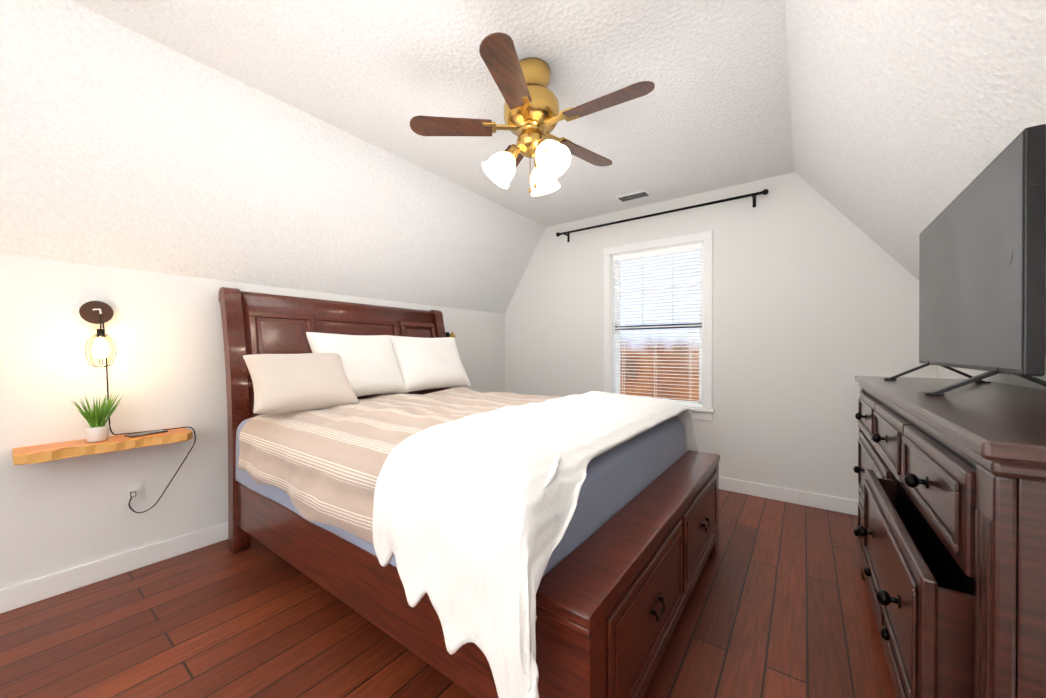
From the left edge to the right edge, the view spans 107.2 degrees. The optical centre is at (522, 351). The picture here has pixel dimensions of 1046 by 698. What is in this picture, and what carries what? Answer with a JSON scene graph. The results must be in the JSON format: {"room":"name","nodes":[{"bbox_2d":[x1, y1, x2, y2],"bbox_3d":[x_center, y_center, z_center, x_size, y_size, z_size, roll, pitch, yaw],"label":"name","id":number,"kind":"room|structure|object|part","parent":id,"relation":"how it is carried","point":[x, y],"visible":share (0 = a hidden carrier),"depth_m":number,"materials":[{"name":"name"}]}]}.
{"room":"bedroom","nodes":[
{"label":"bedroom","id":0,"kind":"room"},
{"bbox_2d":[0,254,504,588],"bbox_3d":[-1.711,0.347,2.615,0.120,1.600,5.155,0,0,36],"label":"wall","id":1,"kind":"structure","parent":0,"point":[166,368],"depth_m":1.99,"materials":[{"name":"white paint"}]},
{"bbox_2d":[12,428,192,464],"bbox_3d":[-2.022,0.453,1.899,0.217,0.045,0.590,0,0,36],"label":"shelf","id":2,"kind":"object","parent":1,"relation":"attached to","point":[42,453],"visible":1,"depth_m":1.80,"materials":[{"name":"brown wood"}]},
{"bbox_2d":[73,392,124,441],"bbox_3d":[-2.048,0.308,1.856,0.174,0.243,0.171,0,0,36],"label":"plant","id":3,"kind":"object","parent":2,"relation":"on","point":[97,430],"visible":1,"depth_m":1.84,"materials":[{"name":"green plant"}]},
{"bbox_2d":[124,429,167,437],"bbox_3d":[-1.957,0.425,2.006,0.072,0.008,0.150,0,0,24],"label":"phone","id":4,"kind":"object","parent":2,"relation":"on","point":[145,433],"visible":0.96,"depth_m":1.99,"materials":[{"name":"black"}]},
{"bbox_2d":[0,522,227,613],"bbox_3d":[-1.656,1.095,2.578,0.016,0.105,4.915,0,0,36],"label":"baseboard","id":5,"kind":"structure","parent":1,"relation":"attached to","point":[35,590],"depth_m":1.94,"materials":[{"name":"white wood"}]},
{"bbox_2d":[125,480,143,505],"bbox_3d":[-2.051,0.747,2.039,0.009,0.115,0.070,0,0,36],"label":"electrical outlet","id":6,"kind":"object","parent":1,"relation":"attached to","point":[138,487],"visible":0.9,"depth_m":2.04,"materials":[{"name":"white plastic"}]},
{"bbox_2d":[74,298,195,512],"bbox_3d":[-1.993,0.293,2.007,0.139,1.121,0.435,0,0,36],"label":"wall lamp","id":7,"kind":"object","parent":1,"relation":"attached to","point":[96,312],"visible":0.98,"depth_m":1.90,"materials":[{"name":"black plastic"}]},
{"bbox_2d":[445,332,455,337],"bbox_3d":[-0.709,-0.158,3.779,0.069,0.070,0.139,0,0,-44],"label":"sconce","id":8,"kind":"object","parent":1,"relation":"attached to","point":[448,334],"visible":0.77,"depth_m":3.74,"materials":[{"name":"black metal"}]},
{"bbox_2d":[0,0,545,313],"bbox_3d":[-1.462,-0.919,2.428,0.686,1.007,5.155,0,0,36],"label":"ceiling","id":9,"kind":"structure","parent":0,"point":[122,147],"depth_m":2.03,"materials":[{"name":"white paint"}]},
{"bbox_2d":[70,0,793,226],"bbox_3d":[-0.296,-1.398,1.577,2.380,0.100,5.155,0,0,36],"label":"ceiling","id":10,"kind":"structure","parent":0,"point":[711,111],"depth_m":1.87,"materials":[{"name":"white paint"}]},
{"bbox_2d":[410,32,654,195],"bbox_3d":[0.079,-1.059,1.837,1.070,0.578,1.102,0,0,36],"label":"fan","id":11,"kind":"object","parent":10,"relation":"hanging from","point":[532,117],"visible":1,"depth_m":1.78,"materials":[{"name":"brown wood"}]},
{"bbox_2d":[615,189,651,201],"bbox_3d":[0.959,-1.349,3.351,0.280,0.012,0.130,0,0,36],"label":"ceiling vent","id":12,"kind":"object","parent":10,"relation":"in","point":[635,195],"visible":1,"depth_m":3.34,"materials":[{"name":"white metal"}]},
{"bbox_2d":[0,489,895,697],"bbox_3d":[-0.228,1.182,1.538,3.790,0.060,5.155,0,0,36],"label":"floor","id":13,"kind":"structure","parent":0,"point":[778,604],"depth_m":1.58,"materials":[{"name":"brown wood"}]},
{"bbox_2d":[219,287,719,697],"bbox_3d":[-0.346,0.382,2.254,2.476,1.533,1.922,0,0,36],"label":"bed","id":14,"kind":"object","parent":13,"relation":"on","point":[385,477],"visible":1,"depth_m":1.41,"materials":[{"name":"brown wood"}]},
{"bbox_2d":[243,353,358,413],"bbox_3d":[-1.229,0.164,2.155,0.416,0.321,0.589,0,0,36],"label":"pillow","id":15,"kind":"object","parent":14,"relation":"on","point":[307,383],"depth_m":2.08,"materials":[{"name":"beige fabric"}]},
{"bbox_3d":[-1.241,0.379,2.938,0.224,1.533,1.690,0,0,36],"label":"headboard","id":16,"kind":"part","parent":14,"relation":"part of","materials":[{"name":"brown wood"}]},
{"bbox_2d":[306,332,407,396],"bbox_3d":[-1.087,0.087,2.583,0.318,0.446,0.674,0,0,36],"label":"pillow","id":17,"kind":"object","parent":14,"relation":"on","point":[371,364],"depth_m":2.52,"materials":[{"name":"white fabric"}]},
{"bbox_2d":[389,335,470,392],"bbox_3d":[-0.744,0.085,3.051,0.330,0.442,0.735,0,0,36],"label":"pillow","id":18,"kind":"object","parent":14,"relation":"on","point":[419,363],"depth_m":2.92,"materials":[{"name":"white fabric"}]},
{"bbox_2d":[238,387,678,544],"bbox_3d":[-0.292,0.484,2.239,1.918,0.413,1.810,0,0,36],"label":"comforter","id":19,"kind":"object","parent":14,"relation":"on","point":[326,459],"depth_m":1.52,"materials":[{"name":"beige fabric"}]},
{"bbox_2d":[372,391,698,697],"bbox_3d":[0.320,0.568,1.766,0.673,0.663,1.930,0,0,36],"label":"throw","id":20,"kind":"object","parent":14,"relation":"on","point":[499,524],"depth_m":1.10,"materials":[{"name":"white fabric"}]},
{"bbox_3d":[0.589,0.877,1.607,0.201,0.550,1.690,0,0,36],"label":"footboard","id":21,"kind":"part","parent":14,"relation":"part of","materials":[{"name":"brown wood"}]},
{"bbox_2d":[853,376,1045,697],"bbox_3d":[1.392,0.643,1.225,0.536,1.020,1.844,0,0,36],"label":"dresser","id":22,"kind":"object","parent":13,"relation":"on","point":[949,532],"visible":1,"depth_m":0.71,"materials":[{"name":"brown wood"}]},
{"bbox_2d":[883,124,1045,395],"bbox_3d":[1.576,-0.213,1.384,0.320,0.689,1.080,0,0,36],"label":"tv","id":23,"kind":"object","parent":22,"relation":"on","point":[982,239],"visible":1,"depth_m":1.12,"materials":[{"name":"black"}]},
{"bbox_2d":[505,172,936,500],"bbox_3d":[1.261,-0.157,3.575,3.790,2.600,0.140,0,0,36],"label":"wall","id":24,"kind":"structure","parent":0,"point":[815,302],"depth_m":3.02,"materials":[{"name":"white paint"}]},
{"bbox_2d":[603,230,714,420],"bbox_3d":[1.226,-0.217,3.569,1.020,1.600,0.190,0,0,36],"label":"window","id":25,"kind":"structure","parent":24,"relation":"in","point":[705,411],"depth_m":3.50,"materials":[{"name":"white wood"}]},
{"bbox_2d":[613,243,701,406],"bbox_3d":[1.223,-0.228,3.565,0.804,1.414,0.066,0,0,36],"label":"window blinds","id":26,"kind":"object","parent":25,"relation":"attached to","point":[690,248],"visible":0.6,"depth_m":3.55,"materials":[{"name":"white plastic"}]},
{"bbox_3d":[1.259,-0.226,3.615,0.816,1.418,0.004,0,0,36],"label":"glass","id":27,"kind":"part","parent":25,"relation":"part of","materials":[{"name":"clear glass"}]},
{"bbox_2d":[556,189,768,241],"bbox_3d":[1.127,-1.196,3.514,1.882,0.097,0.106,0,0,36],"label":"curtain rod","id":28,"kind":"object","parent":24,"relation":"attached to","point":[753,195],"visible":1,"depth_m":3.34,"materials":[{"name":"black metal"}]},
{"bbox_2d":[719,476,857,515],"bbox_3d":[1.215,1.091,3.518,3.550,0.105,0.016,0,0,36],"label":"baseboard","id":29,"kind":"structure","parent":24,"relation":"attached to","point":[827,502],"depth_m":2.92,"materials":[{"name":"white wood"}]},
{"bbox_2d":[785,0,1045,279],"bbox_3d":[0.936,-0.874,0.681,0.854,1.092,5.155,0,0,36],"label":"ceiling","id":30,"kind":"structure","parent":0,"point":[912,120],"depth_m":1.38,"materials":[{"name":"white paint"}]},
{"bbox_2d":[937,253,1045,390],"bbox_3d":[1.255,0.397,0.454,0.120,1.520,5.155,0,0,36],"label":"wall","id":31,"kind":"structure","parent":0,"point":[1003,378],"depth_m":1.65,"materials":[{"name":"white paint"}]},
{"label":"outside","id":32,"kind":"structure","parent":0,"visible":0},
{"bbox_2d":[620,252,698,401],"bbox_3d":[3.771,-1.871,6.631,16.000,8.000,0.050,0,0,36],"label":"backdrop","id":33,"kind":"structure","parent":32,"point":[668,381],"depth_m":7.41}
]}

